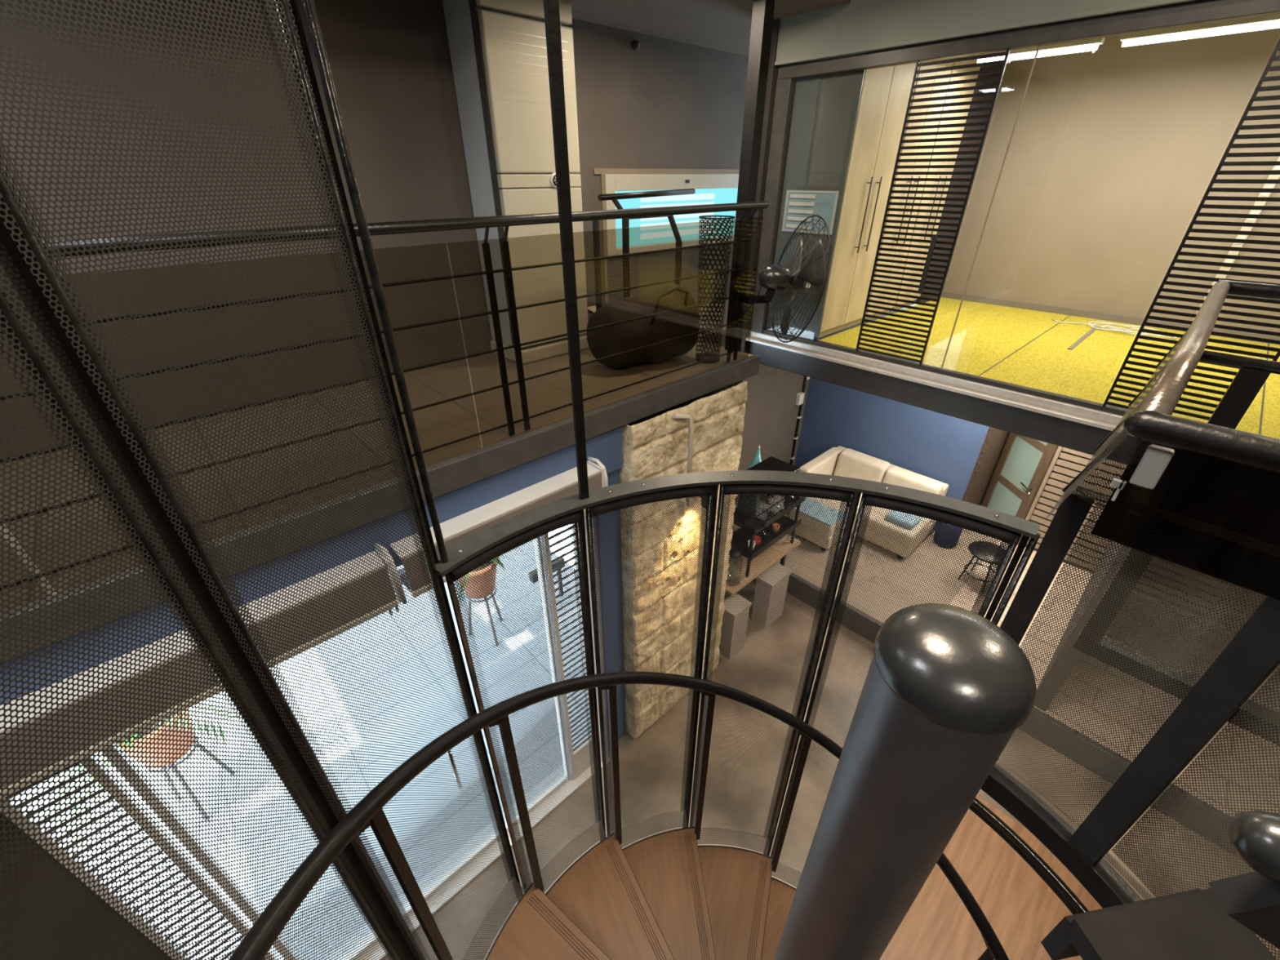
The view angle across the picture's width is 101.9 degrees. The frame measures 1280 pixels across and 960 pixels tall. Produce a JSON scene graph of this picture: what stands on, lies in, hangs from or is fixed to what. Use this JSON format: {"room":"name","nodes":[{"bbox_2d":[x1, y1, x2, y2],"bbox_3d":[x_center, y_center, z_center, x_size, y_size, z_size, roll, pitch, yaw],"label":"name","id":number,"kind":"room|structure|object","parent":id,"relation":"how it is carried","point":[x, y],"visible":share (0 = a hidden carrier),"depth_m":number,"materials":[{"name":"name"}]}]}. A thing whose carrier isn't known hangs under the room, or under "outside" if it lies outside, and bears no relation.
{"room":"spiral staircase","nodes":[
{"label":"spiral staircase","id":0,"kind":"room"},
{"bbox_2d":[0,811,173,959],"bbox_3d":[-2.508,2.243,2.258,0.630,2.850,0.110,-25,39,-36],"label":"wall","id":1,"kind":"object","parent":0,"point":[6,821],"depth_m":2.05,"materials":[{"name":"beige paint"}]},
{"bbox_2d":[0,426,622,705],"bbox_3d":[-1.446,0.372,2.298,3.530,0.310,0.125,-25,39,-36],"label":"wall","id":2,"kind":"structure","parent":0,"point":[606,446],"depth_m":2.38,"materials":[{"name":"blue paint"}]},
{"bbox_2d":[0,542,407,799],"bbox_3d":[-1.885,0.795,1.843,2.019,0.326,0.159,-25,39,-36],"label":"roller blind","id":3,"kind":"object","parent":2,"relation":"attached to","point":[6,707],"visible":0.45,"depth_m":1.89,"materials":[{"name":"grey fabric"}]},
{"bbox_2d":[389,456,608,597],"bbox_3d":[-0.682,0.223,2.809,1.209,0.326,0.159,-25,39,-36],"label":"roller blind","id":4,"kind":"object","parent":2,"relation":"attached to","point":[456,530],"visible":0.39,"depth_m":2.71,"materials":[{"name":"white fabric"}]},
{"bbox_2d":[0,298,766,613],"bbox_3d":[-0.176,-0.907,4.022,8.300,0.120,1.480,-25,39,-36],"label":"floor","id":5,"kind":"structure","parent":0,"point":[442,424],"depth_m":2.84,"materials":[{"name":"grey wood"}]},
{"bbox_2d":[0,354,759,662],"bbox_3d":[-0.896,-0.035,2.540,4.900,0.145,0.050,-25,39,-36],"label":"trim","id":6,"kind":"structure","parent":5,"relation":"attached to","point":[446,476],"depth_m":2.51,"materials":[{"name":"grey paint"}]},
{"bbox_2d":[0,201,768,591],"bbox_3d":[-0.918,-0.497,2.261,4.820,1.134,0.112,-25,39,-36],"label":"balcony railing","id":7,"kind":"object","parent":5,"relation":"on","point":[455,224],"visible":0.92,"depth_m":2.36,"materials":[{"name":"black metal"}]},
{"bbox_2d":[442,0,589,364],"bbox_3d":[-0.771,-1.932,3.578,0.660,2.100,0.448,-25,39,-36],"label":"door","id":8,"kind":"structure","parent":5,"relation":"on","point":[498,48],"depth_m":3.27,"materials":[{"name":"beige wood"}]},
{"bbox_2d":[585,310,593,333],"bbox_3d":[-0.238,-1.383,4.516,0.480,0.200,0.320,-25,39,-36],"label":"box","id":9,"kind":"object","parent":5,"relation":"on","point":[589,313],"visible":0.02,"depth_m":4.35,"materials":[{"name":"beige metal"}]},
{"bbox_2d":[586,305,595,312],"bbox_3d":[-0.239,-1.465,4.418,0.421,0.041,0.281,-25,39,-36],"label":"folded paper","id":10,"kind":"object","parent":9,"relation":"on","point":[593,308],"visible":0.13,"depth_m":4.33,"materials":[{"name":"beige paper"}]},
{"bbox_2d":[586,284,699,368],"bbox_3d":[0.034,-1.093,3.694,0.781,0.568,0.410,-15,33,-23],"label":"bean bag","id":11,"kind":"object","parent":5,"relation":"on","point":[609,340],"visible":0.94,"depth_m":3.57,"materials":[{"name":"fabric"}]},
{"bbox_2d":[592,188,695,311],"bbox_3d":[-0.033,-1.581,3.956,0.901,1.108,0.350,-25,39,-36],"label":"railing","id":12,"kind":"object","parent":5,"relation":"on","point":[613,197],"visible":0.56,"depth_m":3.73,"materials":[{"name":"black metal"}]},
{"bbox_2d":[695,215,735,363],"bbox_3d":[0.506,-1.315,3.648,0.240,0.958,0.240,-25,39,-36],"label":"basket","id":13,"kind":"object","parent":5,"relation":"on","point":[704,356],"visible":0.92,"depth_m":3.59,"materials":[{"name":"grey metal"}]},
{"bbox_2d":[0,0,809,506],"bbox_3d":[-0.638,-0.810,4.824,8.700,5.500,0.150,-25,39,-36],"label":"wall","id":14,"kind":"structure","parent":0,"point":[389,61],"depth_m":3.09,"materials":[{"name":"grey paint"}]},
{"bbox_2d":[600,173,608,303],"bbox_3d":[-0.300,-1.925,4.451,0.030,1.200,0.015,-25,39,-36],"label":"trim","id":15,"kind":"structure","parent":14,"relation":"attached to","point":[602,175],"depth_m":4.39,"materials":[{"name":"beige paint"}]},
{"bbox_2d":[631,40,639,49],"bbox_3d":[-0.027,-3.280,3.914,0.056,0.055,0.053,-25,39,-36],"label":"camera","id":16,"kind":"object","parent":14,"relation":"attached to","point":[635,44],"visible":1,"depth_m":3.90,"materials":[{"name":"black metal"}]},
{"bbox_2d":[593,168,739,173],"bbox_3d":[0.411,-2.798,4.710,2.120,0.040,0.015,-25,39,-36],"label":"trim","id":17,"kind":"structure","parent":14,"relation":"attached to","point":[596,171],"depth_m":4.53,"materials":[{"name":"beige paint"}]},
{"bbox_2d":[604,173,738,256],"bbox_3d":[0.397,-2.540,4.922,1.970,0.620,0.160,-25,39,-36],"label":"window","id":18,"kind":"structure","parent":14,"relation":"in","point":[646,234],"depth_m":4.78,"materials":[{"name":"blue glass"}]},
{"bbox_2d":[790,376,809,464],"bbox_3d":[2.406,-1.235,7.705,0.230,2.701,0.060,-25,39,-36],"label":"cable conduit","id":19,"kind":"object","parent":14,"relation":"attached to","point":[800,396],"visible":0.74,"depth_m":7.79,"materials":[{"name":"black metal"}]},
{"bbox_2d":[786,572,1241,859],"bbox_3d":[3.534,2.182,4.872,0.065,0.285,7.700,-25,39,-36],"label":"trim","id":20,"kind":"structure","parent":14,"relation":"attached to","point":[1171,784],"depth_m":4.54,"materials":[{"name":"grey paint"}]},
{"bbox_2d":[595,468,626,747],"bbox_3d":[-0.257,1.080,4.029,0.250,3.050,0.090,-25,39,-36],"label":"wall","id":21,"kind":"structure","parent":0,"point":[613,477],"depth_m":3.87,"materials":[{"name":"paint"}]},
{"bbox_2d":[626,390,716,426],"bbox_3d":[0.165,0.690,4.567,1.270,3.175,0.100,-25,39,-36],"label":"wall","id":22,"kind":"structure","parent":0,"point":[686,403],"depth_m":3.85,"materials":[{"name":"beige paint"}]},
{"bbox_2d":[618,380,747,739],"bbox_3d":[0.289,0.786,4.413,1.178,3.165,0.315,-25,39,-36],"label":"stone wall","id":23,"kind":"structure","parent":0,"point":[658,446],"depth_m":3.88,"materials":[{"name":"stone"}]},
{"bbox_2d":[672,413,693,509],"bbox_3d":[0.300,-0.121,3.618,0.185,0.774,0.071,-25,39,-36],"label":"conduit pipe","id":24,"kind":"object","parent":23,"relation":"attached to","point":[674,415],"visible":0.82,"depth_m":3.56,"materials":[{"name":"metal"}]},
{"bbox_2d":[570,0,850,56],"bbox_3d":[-0.220,-2.885,2.908,8.500,0.180,1.600,-25,39,-36],"label":"ceiling","id":25,"kind":"structure","parent":0,"point":[709,24],"depth_m":3.52,"materials":[{"name":"paint"}]},
{"bbox_2d":[782,190,839,235],"bbox_3d":[1.304,-2.067,4.008,0.016,0.290,0.440,-25,39,-36],"label":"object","id":26,"kind":"structure","parent":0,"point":[800,205],"depth_m":3.99,"materials":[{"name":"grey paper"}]},
{"bbox_2d":[717,303,917,346],"bbox_3d":[4.901,-1.010,4.557,4.980,0.100,7.800,-25,39,-36],"label":"baseboard","id":27,"kind":"structure","parent":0,"point":[914,304],"depth_m":5.45,"materials":[{"name":"paint"}]},
{"bbox_2d":[795,377,989,531],"bbox_3d":[3.387,-0.873,7.116,0.120,2.730,2.410,-25,39,-36],"label":"wall","id":28,"kind":"structure","parent":0,"point":[939,446],"depth_m":7.08,"materials":[{"name":"paint"}]},
{"bbox_2d":[915,62,1007,302],"bbox_3d":[3.163,-2.925,5.153,0.590,2.200,0.060,-25,39,-36],"label":"wall","id":29,"kind":"structure","parent":0,"point":[996,66],"depth_m":5.05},
{"bbox_2d":[879,795,1102,959],"bbox_3d":[3.206,3.577,2.765,1.950,0.020,4.260,-25,39,-36],"label":"floor","id":30,"kind":"structure","parent":0,"point":[1020,908],"depth_m":3.70,"materials":[{"name":"brown wood"}]},
{"bbox_2d":[783,0,1200,65],"bbox_3d":[3.378,-2.190,1.422,0.070,0.980,6.800,-25,39,-36],"label":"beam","id":31,"kind":"structure","parent":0,"point":[1196,0],"depth_m":2.84,"materials":[{"name":"black metal"}]},
{"bbox_2d":[980,432,1009,506],"bbox_3d":[5.299,-0.925,7.200,1.150,2.730,0.054,-25,39,-36],"label":"wall","id":32,"kind":"structure","parent":0,"point":[1009,433],"depth_m":7.21,"materials":[{"name":"beige paint"}]},
{"bbox_2d":[962,426,1008,505],"bbox_3d":[4.528,-0.559,6.580,0.980,2.730,0.054,-25,39,-36],"label":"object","id":33,"kind":"structure","parent":32,"relation":"attached to","point":[994,441],"depth_m":6.64,"materials":[{"name":"brown wood"}]},
{"bbox_2d":[981,432,1057,519],"bbox_3d":[4.870,-0.244,6.646,0.110,2.100,0.726,-1,31,-1],"label":"door","id":34,"kind":"structure","parent":32,"relation":"in","point":[1023,464],"depth_m":6.72,"materials":[{"name":"brown wood"}]},
{"bbox_2d":[1035,445,1058,494],"bbox_3d":[6.686,-0.522,6.778,0.100,3.000,7.800,-25,39,-36],"label":"wall","id":35,"kind":"structure","parent":0,"point":[1058,446],"depth_m":7.71,"materials":[{"name":"beige paint"}]},
{"bbox_2d":[819,297,1279,439],"bbox_3d":[4.535,-0.437,3.189,2.640,0.102,6.150,-25,39,-36],"label":"floor","id":36,"kind":"structure","parent":0,"point":[1088,371],"depth_m":4.06,"materials":[{"name":"carpet"}]},
{"bbox_2d":[766,62,919,340],"bbox_3d":[1.605,-2.344,4.181,0.818,2.190,0.588,-25,39,-36],"label":"wardrobe","id":37,"kind":"object","parent":36,"relation":"on","point":[886,91],"depth_m":3.90,"materials":[{"name":"brown wood"}]},
{"bbox_2d":[860,57,955,322],"bbox_3d":[2.132,-2.594,4.605,0.596,2.190,0.588,-25,39,-36],"label":"wardrobe","id":38,"kind":"object","parent":36,"relation":"on","point":[948,64],"visible":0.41,"depth_m":4.40,"materials":[{"name":"brown wood"}]},
{"bbox_2d":[889,54,980,312],"bbox_3d":[2.571,-2.803,4.957,0.576,2.190,0.588,-25,39,-36],"label":"wardrobe","id":39,"kind":"object","parent":36,"relation":"on","point":[974,61],"visible":0.23,"depth_m":4.73,"materials":[{"name":"brown wood"}]},
{"bbox_2d":[740,0,1279,416],"bbox_3d":[3.275,-1.089,2.036,0.135,2.800,6.900,-25,39,-36],"label":"glass wall","id":40,"kind":"structure","parent":36,"relation":"on","point":[781,79],"depth_m":3.33,"materials":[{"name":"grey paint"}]},
{"bbox_2d":[855,48,1010,365],"bbox_3d":[1.854,-1.687,3.454,0.062,1.785,0.500,-25,39,-36],"label":"slatted screen","id":41,"kind":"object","parent":40,"relation":"in","point":[933,242],"depth_m":3.38,"materials":[{"name":"black metal"}]},
{"bbox_2d":[745,331,1133,436],"bbox_3d":[3.363,-0.087,2.624,0.260,0.075,6.780,-25,39,-36],"label":"trim","id":42,"kind":"structure","parent":40,"relation":"attached to","point":[1082,415],"depth_m":3.59,"materials":[{"name":"metal"}]},
{"bbox_2d":[749,342,1141,464],"bbox_3d":[3.389,0.020,2.715,0.190,0.200,6.780,-25,39,-36],"label":"beam","id":43,"kind":"structure","parent":40,"relation":"attached to","point":[1072,435],"depth_m":3.70,"materials":[{"name":"metal"}]},
{"bbox_2d":[1102,38,1279,421],"bbox_3d":[2.942,-1.111,2.473,0.027,1.785,0.542,-25,39,-36],"label":"slatted screen","id":44,"kind":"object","parent":40,"relation":"in","point":[1268,68],"depth_m":2.56,"materials":[{"name":"black metal"}]},
{"bbox_2d":[1067,326,1098,349],"bbox_3d":[3.778,-1.217,4.410,1.050,0.008,0.030,-25,39,-36],"label":"metal strip","id":45,"kind":"object","parent":36,"relation":"on","point":[1082,338],"visible":0.88,"depth_m":4.35,"materials":[{"name":"silver metal"}]},
{"bbox_2d":[1051,319,1176,338],"bbox_3d":[4.189,-1.361,4.623,0.294,0.036,0.891,-25,39,-36],"label":"cable coil","id":46,"kind":"object","parent":36,"relation":"on","point":[1110,327],"visible":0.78,"depth_m":4.58,"materials":[{"name":"white paint"}]},
{"bbox_2d":[1034,541,1130,711],"bbox_3d":[4.585,0.472,4.831,2.550,2.730,0.120,-25,39,-36],"label":"wall","id":47,"kind":"structure","parent":0,"point":[1112,541],"depth_m":4.52,"materials":[{"name":"beige paint"}]},
{"bbox_2d":[942,27,1279,336],"bbox_3d":[5.323,-2.010,3.594,0.100,2.400,6.750,-25,39,-36],"label":"wall","id":48,"kind":"structure","parent":0,"point":[1151,126],"depth_m":4.56,"materials":[{"name":"beige paint"}]},
{"bbox_2d":[941,291,1279,345],"bbox_3d":[5.489,-0.955,3.910,0.020,0.060,6.140,-25,39,-36],"label":"baseboard","id":49,"kind":"structure","parent":48,"relation":"attached to","point":[1077,313],"depth_m":5.02,"materials":[{"name":"beige metal"}]},
{"bbox_2d":[1192,156,1279,320],"bbox_3d":[4.813,-1.956,4.145,0.035,1.350,0.060,-25,39,-36],"label":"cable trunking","id":50,"kind":"object","parent":48,"relation":"attached to","point":[1275,167],"visible":0.52,"depth_m":4.10,"materials":[{"name":"white plastic"}]},
{"bbox_2d":[949,494,1279,816],"bbox_3d":[6.101,1.975,5.229,4.310,0.270,4.800,-25,39,-36],"label":"tiles","id":51,"kind":"structure","parent":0,"point":[1034,552],"depth_m":5.08,"materials":[{"name":"beige tile"}]},
{"bbox_2d":[958,541,1010,593],"bbox_3d":[4.045,1.027,6.128,0.430,0.462,0.430,-25,39,-36],"label":"stool","id":52,"kind":"object","parent":51,"relation":"on","point":[975,541],"visible":0.34,"depth_m":6.04,"materials":[{"name":"black metal"}]},
{"bbox_2d":[1017,445,1227,615],"bbox_3d":[5.603,0.041,5.650,0.080,2.633,1.840,-25,39,-36],"label":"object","id":53,"kind":"object","parent":51,"relation":"on","point":[1066,464],"visible":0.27,"depth_m":6.20,"materials":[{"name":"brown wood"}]},
{"bbox_3d":[4.343,-2.546,2.241,2.750,0.100,6.780,-25,39,-36],"label":"ceiling","id":54,"kind":"structure","parent":0,"visible":0},
{"bbox_2d":[975,37,1105,62],"bbox_3d":[2.926,-3.252,3.799,0.080,0.260,0.800,-25,39,-36],"label":"tube light","id":55,"kind":"object","parent":54,"relation":"attached to","point":[1086,45],"visible":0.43,"depth_m":3.76,"materials":[{"name":"white paint"}]},
{"bbox_2d":[1120,13,1279,47],"bbox_3d":[3.956,-2.694,2.847,0.080,0.260,2.020,-25,39,-36],"label":"tube light","id":56,"kind":"object","parent":54,"relation":"attached to","point":[1268,22],"visible":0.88,"depth_m":3.26,"materials":[{"name":"white paint"}]},
{"label":"outside","id":57,"kind":"structure","parent":0,"visible":0},
{"bbox_2d":[15,540,1279,959],"bbox_3d":[-5.668,2.451,4.821,13.680,0.100,20.000,-25,39,-36],"label":"floor","id":58,"kind":"structure","parent":57,"point":[34,790],"depth_m":4.58,"materials":[{"name":"tile"}]},
{"bbox_2d":[39,670,282,848],"bbox_3d":[-3.634,2.083,3.982,1.342,1.384,1.721,13,33,21],"label":"potted palm","id":59,"kind":"object","parent":58,"relation":"on","point":[62,789],"visible":0.1,"depth_m":3.78,"materials":[{"name":"ceramic"}]},
{"bbox_2d":[118,708,194,768],"bbox_3d":[-3.641,1.910,3.921,0.499,0.420,0.499,-25,39,-36],"label":"pot","id":60,"kind":"object","parent":59,"relation":"on","point":[163,728],"depth_m":3.81,"materials":[{"name":"ceramic"}]},
{"bbox_2d":[447,555,510,645],"bbox_3d":[-1.693,1.227,5.565,0.889,1.246,1.077,0,31,0],"label":"potted palm","id":61,"kind":"object","parent":58,"relation":"on","point":[504,556],"visible":0.14,"depth_m":5.36,"materials":[{"name":"ceramic"}]},
{"bbox_2d":[458,556,499,599],"bbox_3d":[-1.712,0.992,5.473,0.499,0.420,0.499,-25,39,-36],"label":"pot","id":62,"kind":"object","parent":61,"relation":"on","point":[499,557],"depth_m":5.33,"materials":[{"name":"ceramic"}]},
{"bbox_2d":[358,757,609,959],"bbox_3d":[-1.287,2.911,3.909,2.630,0.020,0.190,-25,39,-36],"label":"trim","id":63,"kind":"structure","parent":58,"relation":"on","point":[588,768],"depth_m":3.92,"materials":[{"name":"white paint"}]},
{"bbox_2d":[0,753,279,959],"bbox_3d":[-2.159,2.135,2.509,0.250,2.740,0.050,-25,39,-36],"label":"shutter","id":64,"kind":"object","parent":63,"relation":"on","point":[105,768],"visible":0.27,"depth_m":2.17,"materials":[{"name":"white paint"}]},
{"bbox_2d":[100,537,569,959],"bbox_3d":[-1.319,1.734,3.167,1.990,2.760,0.131,-25,39,-36],"label":"door","id":65,"kind":"structure","parent":63,"relation":"on","point":[536,540],"depth_m":3.50,"materials":[{"name":"white paint"}]},
{"bbox_2d":[540,524,593,780],"bbox_3d":[-0.493,1.343,3.849,0.270,2.740,0.050,-25,39,-36],"label":"shutter","id":66,"kind":"object","parent":63,"relation":"on","point":[553,598],"visible":0.27,"depth_m":3.75,"materials":[{"name":"white paint"}]},
{"bbox_2d":[584,514,608,762],"bbox_3d":[-0.323,1.296,3.929,0.083,2.740,0.035,-25,39,-36],"label":"rail","id":67,"kind":"object","parent":63,"relation":"on","point":[585,524],"visible":0.09,"depth_m":3.76,"materials":[{"name":"metal"}]},
{"bbox_2d":[528,557,564,604],"bbox_3d":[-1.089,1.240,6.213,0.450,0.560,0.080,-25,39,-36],"label":"garden bench","id":68,"kind":"object","parent":58,"relation":"on","point":[556,557],"visible":0.15,"depth_m":6.13,"materials":[{"name":"grey paint"}]},
{"bbox_2d":[228,603,1036,959],"bbox_3d":[0.300,1.869,1.494,1.649,4.263,1.649,-25,39,-36],"label":"spiral staircase","id":69,"kind":"structure","parent":58,"relation":"on","point":[945,690],"depth_m":0.75,"materials":[{"name":"black metal"}]},
{"bbox_2d":[0,0,1040,959],"bbox_3d":[-0.008,0.302,0.834,1.063,4.548,1.804,20,36,30],"label":"stair railing","id":70,"kind":"object","parent":69,"relation":"attached to","point":[40,322],"visible":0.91,"depth_m":0.76,"materials":[{"name":"black metal"}]},
{"bbox_2d":[1040,888,1276,959],"bbox_3d":[2.639,1.212,0.437,4.172,0.140,3.950,-25,39,-36],"label":"landing platform","id":71,"kind":"object","parent":69,"relation":"attached to","point":[1193,924],"visible":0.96,"depth_m":0.96,"materials":[{"name":"black metal"}]},
{"bbox_2d":[968,279,1279,959],"bbox_3d":[1.713,0.568,1.298,1.647,1.699,1.277,-25,39,-36],"label":"landing railing","id":72,"kind":"object","parent":71,"relation":"attached to","point":[1201,497],"visible":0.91,"depth_m":1.07,"materials":[{"name":"black metal"}]},
{"bbox_2d":[1208,809,1279,949],"bbox_3d":[0.682,0.617,0.440,0.600,0.888,0.122,16,34,26],"label":"newel post","id":73,"kind":"object","parent":71,"relation":"on","point":[1252,900],"visible":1,"depth_m":0.36,"materials":[{"name":"black metal"}]},
{"bbox_2d":[719,592,751,659],"bbox_3d":[0.984,1.568,5.541,0.280,0.670,0.220,-25,39,-36],"label":"storage box","id":74,"kind":"object","parent":58,"relation":"on","point":[735,597],"visible":0.39,"depth_m":5.42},
{"bbox_2d":[724,0,774,351],"bbox_3d":[0.736,-0.538,4.409,0.090,5.450,0.090,-25,39,-36],"label":"column","id":75,"kind":"structure","parent":58,"relation":"on","point":[762,14],"depth_m":3.35,"materials":[{"name":"black metal"}]},
{"bbox_2d":[733,214,831,342],"bbox_3d":[1.012,-1.262,3.524,0.412,0.954,0.772,-13,33,-21],"label":"wall fan","id":76,"kind":"object","parent":75,"relation":"attached to","point":[788,270],"visible":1,"depth_m":3.42,"materials":[{"name":"black metal"}]},
{"bbox_2d":[724,527,800,595],"bbox_3d":[1.161,1.166,6.036,1.260,0.860,0.680,-25,39,-36],"label":"work table","id":77,"kind":"object","parent":58,"relation":"on","point":[736,566],"visible":0.29,"depth_m":5.65,"materials":[{"name":"brown wood"}]},
{"bbox_2d":[725,548,742,585],"bbox_3d":[0.952,0.881,5.293,0.175,0.382,0.172,-25,39,-36],"label":"jar","id":78,"kind":"object","parent":77,"relation":"on","point":[731,584],"visible":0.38,"depth_m":5.28,"materials":[{"name":"clear glass"}]},
{"bbox_2d":[747,444,761,466],"bbox_3d":[1.322,0.109,5.871,0.178,1.124,0.351,22,37,32],"label":"desk lamp","id":79,"kind":"object","parent":77,"relation":"on","point":[757,459],"visible":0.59,"depth_m":5.61,"materials":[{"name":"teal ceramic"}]},
{"bbox_2d":[730,495,805,577],"bbox_3d":[1.321,0.524,5.635,0.910,0.648,0.410,-25,39,-36],"label":"metal rack","id":80,"kind":"object","parent":77,"relation":"on","point":[748,564],"visible":0.3,"depth_m":5.50,"materials":[{"name":"black metal"}]},
{"bbox_2d":[744,517,765,529],"bbox_3d":[1.138,0.431,5.136,0.210,0.014,0.210,-25,39,-36],"label":"tray","id":81,"kind":"object","parent":80,"relation":"on","point":[749,517],"visible":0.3,"depth_m":5.14,"materials":[{"name":"black metal"}]},
{"bbox_2d":[754,535,760,546],"bbox_3d":[1.229,0.640,5.453,0.080,0.086,0.080,-25,39,-36],"label":"tin","id":82,"kind":"object","parent":80,"relation":"on","point":[756,535],"visible":0.38,"depth_m":5.44,"materials":[{"name":"red metal"}]},
{"bbox_2d":[730,515,801,559],"bbox_3d":[1.322,0.551,5.651,0.910,0.070,0.410,-25,39,-36],"label":"shelf","id":83,"kind":"object","parent":80,"relation":"attached to","point":[782,516],"depth_m":5.58,"materials":[{"name":"black metal"}]},
{"bbox_2d":[762,530,770,539],"bbox_3d":[1.354,0.584,5.548,0.095,0.086,0.078,-5,31,-8],"label":"jug","id":84,"kind":"object","parent":80,"relation":"on","point":[762,531],"visible":0.52,"depth_m":5.53,"materials":[{"name":"silver metal"}]},
{"bbox_2d":[737,456,799,521],"bbox_3d":[1.334,0.118,5.354,0.600,0.442,0.441,-25,39,-36],"label":"espresso machine","id":85,"kind":"object","parent":80,"relation":"on","point":[771,464],"visible":0.31,"depth_m":5.33,"materials":[{"name":"black metal"}]},
{"bbox_2d":[746,456,799,471],"bbox_3d":[1.306,-0.071,5.277,0.600,0.038,0.360,-25,39,-36],"label":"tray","id":86,"kind":"object","parent":85,"relation":"on","point":[771,464],"depth_m":5.35,"materials":[{"name":"black metal"}]},
{"bbox_2d":[756,498,791,521],"bbox_3d":[1.397,0.324,5.397,0.520,0.042,0.095,-25,39,-36],"label":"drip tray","id":87,"kind":"object","parent":85,"relation":"on","point":[781,499],"depth_m":5.38,"materials":[{"name":"metal"}]},
{"bbox_2d":[733,495,805,534],"bbox_3d":[1.321,0.275,5.489,0.910,0.070,0.410,-25,39,-36],"label":"shelf","id":88,"kind":"object","parent":80,"relation":"attached to","point":[785,495],"depth_m":5.33,"materials":[{"name":"black metal"}]},
{"bbox_2d":[772,522,779,533],"bbox_3d":[1.486,0.521,5.654,0.095,0.086,0.078,-5,31,-8],"label":"mug","id":89,"kind":"object","parent":80,"relation":"on","point":[775,522],"visible":0.59,"depth_m":5.64,"materials":[{"name":"ceramic"}]},
{"bbox_2d":[751,562,791,628],"bbox_3d":[1.492,1.327,5.949,0.370,0.670,0.220,-25,39,-36],"label":"storage box","id":90,"kind":"object","parent":58,"relation":"on","point":[771,584],"visible":0.47,"depth_m":5.83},
{"bbox_2d":[731,523,999,622],"bbox_3d":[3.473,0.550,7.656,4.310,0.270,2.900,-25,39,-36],"label":"rug","id":91,"kind":"object","parent":58,"relation":"on","point":[891,566],"depth_m":6.39,"materials":[{"name":"beige carpet"}]},
{"bbox_2d":[785,445,948,559],"bbox_3d":[2.927,0.325,6.916,1.500,0.870,1.560,-25,39,-36],"label":"sofa","id":92,"kind":"object","parent":91,"relation":"on","point":[842,461],"visible":0.34,"depth_m":6.88,"materials":[{"name":"beige fabric"}]},
{"bbox_2d":[793,498,844,526],"bbox_3d":[2.328,0.408,6.761,0.375,0.023,0.560,-25,39,-36],"label":"throw blanket","id":93,"kind":"object","parent":92,"relation":"on","point":[805,499],"visible":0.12,"depth_m":6.72,"materials":[{"name":"blue fabric"}]},
{"bbox_2d":[788,493,862,537],"bbox_3d":[2.601,0.355,7.049,1.160,0.175,0.610,-25,39,-36],"label":"seat cushion","id":94,"kind":"object","parent":92,"relation":"on","point":[861,493],"depth_m":6.74,"materials":[{"name":"beige fabric"}]},
{"bbox_2d":[833,448,889,482],"bbox_3d":[3.078,-0.102,7.258,0.284,0.480,0.660,-25,39,-36],"label":"cushion","id":95,"kind":"object","parent":92,"relation":"on","point":[849,463],"depth_m":7.16,"materials":[{"name":"beige fabric"}]},
{"bbox_2d":[854,506,930,545],"bbox_3d":[3.284,0.517,6.773,0.600,0.175,0.750,-25,39,-36],"label":"seat cushion","id":96,"kind":"object","parent":92,"relation":"on","point":[858,506],"depth_m":6.57,"materials":[{"name":"beige fabric"}]},
{"bbox_2d":[885,510,921,528],"bbox_3d":[3.339,0.472,6.576,0.320,0.098,0.340,-25,39,-36],"label":"throw cushion","id":97,"kind":"object","parent":92,"relation":"on","point":[891,510],"visible":0.33,"depth_m":6.49,"materials":[{"name":"blue fabric"}]},
{"bbox_2d":[882,466,944,495],"bbox_3d":[3.546,0.160,6.831,0.283,0.460,0.690,-25,39,-36],"label":"cushion","id":98,"kind":"object","parent":92,"relation":"on","point":[894,475],"depth_m":6.73,"materials":[{"name":"beige fabric"}]},
{"bbox_2d":[933,521,963,548],"bbox_3d":[4.043,0.673,6.806,0.280,0.380,0.280,-25,39,-36],"label":"pouf","id":99,"kind":"object","parent":91,"relation":"on","point":[940,522],"visible":0.25,"depth_m":6.72,"materials":[{"name":"blue fabric"}]},
{"bbox_3d":[1.506,-1.496,-0.715,5.800,0.100,6.350,-25,39,-36],"label":"ceiling","id":100,"kind":"structure","parent":0,"visible":0},
{"bbox_2d":[774,0,1195,66],"bbox_3d":[3.242,-2.136,1.393,0.030,0.922,6.710,-25,39,-36],"label":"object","id":101,"kind":"object","parent":100,"relation":"hanging from","point":[857,26],"visible":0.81,"depth_m":3.08,"materials":[{"name":"grey paint"}]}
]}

